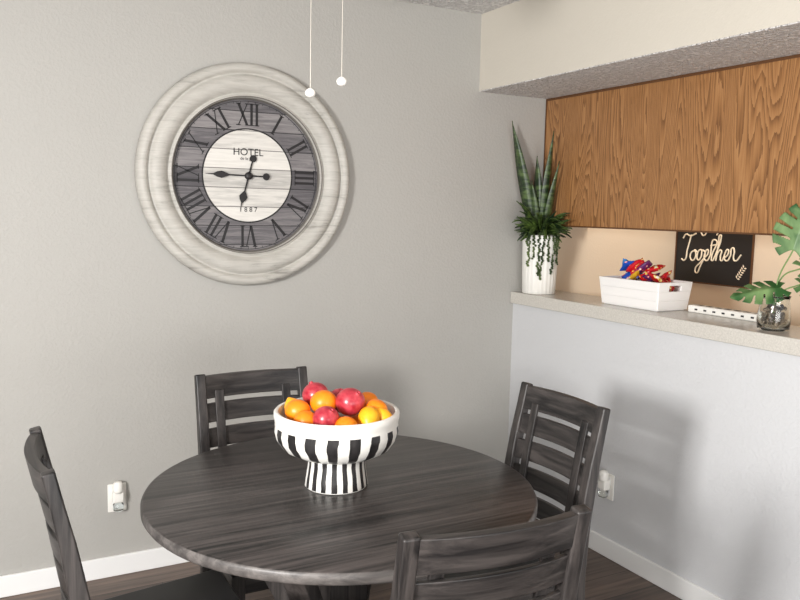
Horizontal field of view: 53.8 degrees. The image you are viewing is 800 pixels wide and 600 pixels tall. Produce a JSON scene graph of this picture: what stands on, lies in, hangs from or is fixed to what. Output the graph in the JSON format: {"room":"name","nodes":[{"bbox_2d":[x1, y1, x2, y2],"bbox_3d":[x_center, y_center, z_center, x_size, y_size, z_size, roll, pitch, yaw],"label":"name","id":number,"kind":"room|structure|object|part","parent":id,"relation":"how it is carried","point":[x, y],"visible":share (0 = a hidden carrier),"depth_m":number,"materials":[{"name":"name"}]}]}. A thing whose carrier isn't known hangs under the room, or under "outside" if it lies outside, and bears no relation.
{"room":"dining room","nodes":[
{"label":"dining room","id":0,"kind":"room"},
{"bbox_2d":[305,0,346,97],"bbox_3d":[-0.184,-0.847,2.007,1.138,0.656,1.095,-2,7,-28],"label":"pull chains","id":1,"kind":"object","parent":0,"point":[341,81],"depth_m":2.01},
{"bbox_2d":[0,0,675,575],"bbox_3d":[-0.738,-0.112,3.356,5.450,2.440,0.100,-2,7,-28],"label":"wall","id":2,"kind":"structure","parent":0,"point":[105,335],"depth_m":3.29,"materials":[{"name":"grey paint"}]},
{"bbox_2d":[0,547,189,597],"bbox_3d":[-1.284,1.086,3.141,4.200,0.085,0.014,-2,7,-28],"label":"baseboard","id":3,"kind":"structure","parent":2,"relation":"attached to","point":[99,568],"depth_m":3.17,"materials":[{"name":"white"}]},
{"bbox_2d":[107,482,126,511],"bbox_3d":[-1.143,0.797,3.185,0.072,0.116,0.008,-2,7,-28],"label":"wall outlet","id":4,"kind":"object","parent":2,"relation":"attached to","point":[110,486],"visible":0.49,"depth_m":3.17,"materials":[{"name":"white plastic"}]},
{"bbox_2d":[112,481,123,511],"bbox_3d":[-1.130,0.785,3.161,0.044,0.120,0.041,-2,7,-28],"label":"plug-in air freshener","id":5,"kind":"object","parent":2,"relation":"attached to","point":[117,493],"visible":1,"depth_m":3.15,"materials":[{"name":"white plastic"}]},
{"bbox_2d":[113,502,123,511],"bbox_3d":[-1.131,0.828,3.166,0.040,0.035,0.040,-2,7,-28],"label":"oil bottle","id":6,"kind":"object","parent":5,"relation":"on","point":[117,506],"depth_m":3.15,"materials":[{"name":"clear glass"}]},
{"bbox_2d":[135,62,349,284],"bbox_3d":[-0.625,-0.515,3.273,0.912,0.915,0.062,-2,7,-28],"label":"wall clock","id":7,"kind":"object","parent":2,"relation":"attached to","point":[242,175],"visible":1,"depth_m":3.26,"materials":[{"name":"white wood"}]},
{"bbox_2d":[0,518,681,599],"bbox_3d":[0.523,1.442,1.143,5.450,0.100,5.500,-2,7,-28],"label":"floor","id":8,"kind":"structure","parent":0,"point":[605,579],"depth_m":3.18,"materials":[{"name":"wood"}]},
{"bbox_2d":[24,426,240,599],"bbox_3d":[-0.638,0.799,1.959,0.508,0.948,0.426,-2,7,-28],"label":"dining chair","id":9,"kind":"object","parent":8,"relation":"on","point":[212,584],"visible":0.99,"depth_m":1.76,"materials":[{"name":"grey wood"}]},
{"bbox_3d":[-0.825,0.381,1.805,0.062,0.073,0.336,-2,7,-28],"label":"crest rail","id":10,"kind":"part","parent":9,"relation":"part of","materials":[{"name":"grey wood"}]},
{"bbox_3d":[-0.880,0.786,2.031,0.110,0.948,0.034,-2,7,-28],"label":"post","id":11,"kind":"part","parent":9,"relation":"part of","materials":[{"name":"grey wood"}]},
{"bbox_3d":[-0.708,0.825,1.717,0.110,0.948,0.034,-2,7,-28],"label":"post","id":12,"kind":"part","parent":9,"relation":"part of","materials":[{"name":"grey wood"}]},
{"bbox_3d":[-0.578,0.810,1.993,0.370,0.030,0.426,-2,7,-28],"label":"seat","id":13,"kind":"part","parent":9,"relation":"part of","materials":[{"name":"black leather"}]},
{"bbox_2d":[194,366,307,599],"bbox_3d":[-0.414,0.735,2.574,0.426,0.948,0.508,-2,7,-28],"label":"dining chair","id":14,"kind":"object","parent":8,"relation":"on","point":[217,386],"visible":0.39,"depth_m":2.69,"materials":[{"name":"grey wood"}]},
{"bbox_3d":[-0.657,0.722,2.644,0.034,0.948,0.110,-2,7,-28],"label":"post","id":15,"kind":"part","parent":14,"relation":"part of","materials":[{"name":"grey wood"}]},
{"bbox_3d":[-0.479,1.016,2.317,0.042,0.443,0.042,-2,7,-28],"label":"leg","id":16,"kind":"part","parent":14,"relation":"part of","materials":[{"name":"grey wood"}]},
{"bbox_3d":[-0.511,0.285,2.721,0.336,0.073,0.062,-2,7,-28],"label":"crest rail","id":17,"kind":"part","parent":14,"relation":"part of","materials":[{"name":"grey wood"}]},
{"bbox_3d":[-0.340,0.709,2.815,0.034,0.948,0.110,-2,7,-28],"label":"post","id":18,"kind":"part","parent":14,"relation":"part of","materials":[{"name":"grey wood"}]},
{"bbox_2d":[140,435,537,599],"bbox_3d":[-0.163,0.878,2.174,1.040,0.760,1.040,-2,7,-28],"label":"round dining table","id":19,"kind":"object","parent":8,"relation":"on","point":[246,509],"visible":0.75,"depth_m":1.97,"materials":[{"name":"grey wood"}]},
{"bbox_2d":[274,381,399,494],"bbox_3d":[-0.170,0.366,2.123,0.336,0.269,0.336,3,7,18],"label":"pedestal bowl","id":20,"kind":"object","parent":19,"relation":"on","point":[336,431],"visible":1,"depth_m":2.04,"materials":[{"name":"ceramic"}]},
{"bbox_2d":[390,504,591,599],"bbox_3d":[0.085,0.845,1.686,0.426,0.948,0.508,-2,7,-23],"label":"dining chair","id":21,"kind":"object","parent":8,"relation":"on","point":[435,556],"visible":1,"depth_m":1.42,"materials":[{"name":"grey wood"}]},
{"bbox_3d":[-0.009,0.870,1.452,0.034,0.948,0.110,-2,7,-23],"label":"post","id":22,"kind":"part","parent":21,"relation":"part of","materials":[{"name":"grey wood"}]},
{"bbox_3d":[0.182,0.444,1.435,0.336,0.073,0.062,-2,7,-23],"label":"crest rail","id":23,"kind":"part","parent":21,"relation":"part of","materials":[{"name":"grey wood"}]},
{"bbox_3d":[0.321,0.860,1.595,0.034,0.948,0.110,-2,7,-23],"label":"post","id":24,"kind":"part","parent":21,"relation":"part of","materials":[{"name":"grey wood"}]},
{"bbox_2d":[444,382,610,599],"bbox_3d":[0.304,0.770,2.398,0.508,0.948,0.426,-2,7,-28],"label":"dining chair","id":25,"kind":"object","parent":8,"relation":"on","point":[592,418],"visible":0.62,"depth_m":2.44,"materials":[{"name":"grey wood"}]},
{"bbox_3d":[0.243,0.785,2.367,0.370,0.030,0.426,-2,7,-28],"label":"seat","id":26,"kind":"part","parent":25,"relation":"part of","materials":[{"name":"black wood"}]},
{"bbox_3d":[0.375,0.744,2.640,0.110,0.948,0.034,-2,7,-28],"label":"post","id":27,"kind":"part","parent":25,"relation":"part of","materials":[{"name":"grey wood"}]},
{"bbox_3d":[0.509,0.336,2.456,0.062,0.073,0.336,-2,7,-28],"label":"crest rail","id":28,"kind":"part","parent":25,"relation":"part of","materials":[{"name":"grey wood"}]},
{"bbox_3d":[0.547,0.783,2.326,0.110,0.948,0.034,-2,7,-28],"label":"post","id":29,"kind":"part","parent":25,"relation":"part of","materials":[{"name":"grey wood"}]},
{"bbox_2d":[399,0,518,13],"bbox_3d":[0.576,-1.082,0.858,5.450,0.100,5.500,-2,7,-28],"label":"ceiling","id":30,"kind":"structure","parent":0,"point":[473,6],"depth_m":3.58,"materials":[{"name":"white paint"}]},
{"bbox_2d":[479,0,799,90],"bbox_3d":[2.002,-0.906,1.602,0.748,0.357,5.400,-2,7,-28],"label":"wall","id":31,"kind":"structure","parent":0,"point":[522,40],"depth_m":3.08,"materials":[{"name":"paint"}]},
{"bbox_2d":[480,21,799,98],"bbox_3d":[1.994,-0.726,1.620,0.736,0.004,5.400,-2,7,-28],"label":"ceiling soffit","id":32,"kind":"structure","parent":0,"point":[782,40],"depth_m":3.01,"materials":[{"name":"white paint"}]},
{"bbox_2d":[543,54,799,235],"bbox_3d":[1.732,-0.510,2.534,0.323,0.639,3.597,-2,7,-28],"label":"upper cabinet","id":33,"kind":"object","parent":32,"relation":"hanging from","point":[717,150],"visible":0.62,"depth_m":3.23,"materials":[{"name":"brown wood"}]},
{"bbox_2d":[508,303,799,599],"bbox_3d":[1.908,0.824,1.766,0.120,1.045,5.400,-2,7,-28],"label":"wall","id":34,"kind":"structure","parent":0,"point":[701,448],"depth_m":3.08,"materials":[{"name":"paint"}]},
{"bbox_2d":[598,470,609,497],"bbox_3d":[0.891,0.804,3.452,0.041,0.120,0.044,-2,7,-28],"label":"plug-in air freshener","id":35,"kind":"object","parent":34,"relation":"attached to","point":[603,482],"visible":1,"depth_m":3.44,"materials":[{"name":"white plastic"}]},
{"bbox_2d":[598,489,607,497],"bbox_3d":[0.890,0.846,3.457,0.040,0.035,0.040,-2,7,-28],"label":"oil bottle","id":36,"kind":"object","parent":35,"relation":"on","point":[602,493],"depth_m":3.44,"materials":[{"name":"clear glass"}]},
{"bbox_2d":[607,474,614,500],"bbox_3d":[0.913,0.818,3.466,0.008,0.116,0.072,-2,7,-28],"label":"wall outlet","id":37,"kind":"object","parent":34,"relation":"attached to","point":[611,478],"visible":0.57,"depth_m":3.44,"materials":[{"name":"white plastic"}]},
{"bbox_2d":[537,518,723,599],"bbox_3d":[1.842,1.304,1.781,0.014,0.085,5.386,-2,7,-28],"label":"baseboard","id":38,"kind":"structure","parent":34,"relation":"attached to","point":[656,574],"depth_m":3.26,"materials":[{"name":"white"}]},
{"bbox_2d":[510,290,799,356],"bbox_3d":[1.979,0.258,1.734,0.295,0.089,5.400,-2,7,-28],"label":"countertop","id":39,"kind":"structure","parent":34,"relation":"on","point":[745,333],"depth_m":3.14,"materials":[{"name":"stone"}]},
{"bbox_2d":[512,121,571,294],"bbox_3d":[0.691,-0.448,3.862,0.312,0.844,0.325,3,7,19],"label":"potted plant","id":40,"kind":"object","parent":39,"relation":"on","point":[539,229],"visible":1,"depth_m":3.88,"materials":[{"name":"green plant"}]},
{"bbox_2d":[599,257,692,311],"bbox_3d":[1.073,-0.078,3.461,0.205,0.214,0.357,-2,7,-28],"label":"crate","id":41,"kind":"object","parent":39,"relation":"on","point":[647,290],"visible":1,"depth_m":3.38,"materials":[{"name":"white paint"}]},
{"bbox_3d":[1.316,0.052,3.175,0.055,0.031,0.350,-2,7,-28],"label":"power strip","id":42,"kind":"part","parent":39,"relation":"part of","materials":[{"name":"white plastic"}]},
{"bbox_2d":[730,203,799,331],"bbox_3d":[1.390,-0.129,2.796,0.440,0.478,0.130,1,6,1],"label":"vase","id":43,"kind":"object","parent":39,"relation":"on","point":[774,310],"visible":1,"depth_m":2.79,"materials":[{"name":"clear"}]},
{"bbox_3d":[1.338,0.045,2.819,0.114,0.124,0.114,-2,7,-28],"label":"glass","id":44,"kind":"part","parent":43,"relation":"part of","materials":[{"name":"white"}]},
{"bbox_3d":[1.364,-0.045,2.809,0.058,0.269,0.005,1,6,0],"label":"stem","id":45,"kind":"part","parent":43,"relation":"part of","materials":[{"name":"green plant"}]},
{"bbox_3d":[1.385,-0.015,2.822,0.096,0.210,0.024,1,6,0],"label":"stem","id":46,"kind":"part","parent":43,"relation":"part of","materials":[{"name":"green plant"}]},
{"bbox_2d":[678,235,799,325],"bbox_3d":[2.924,0.091,2.230,0.100,2.440,5.400,-2,7,-28],"label":"wall","id":47,"kind":"structure","parent":0,"point":[767,264],"depth_m":4.06,"materials":[{"name":"paint"}]},
{"bbox_2d":[673,232,754,288],"bbox_3d":[1.712,-0.276,4.319,0.014,0.384,0.514,-2,7,-28],"label":"sign","id":48,"kind":"object","parent":47,"relation":"attached to","point":[720,259],"visible":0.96,"depth_m":4.31,"materials":[{"name":"black wood"}]}
]}

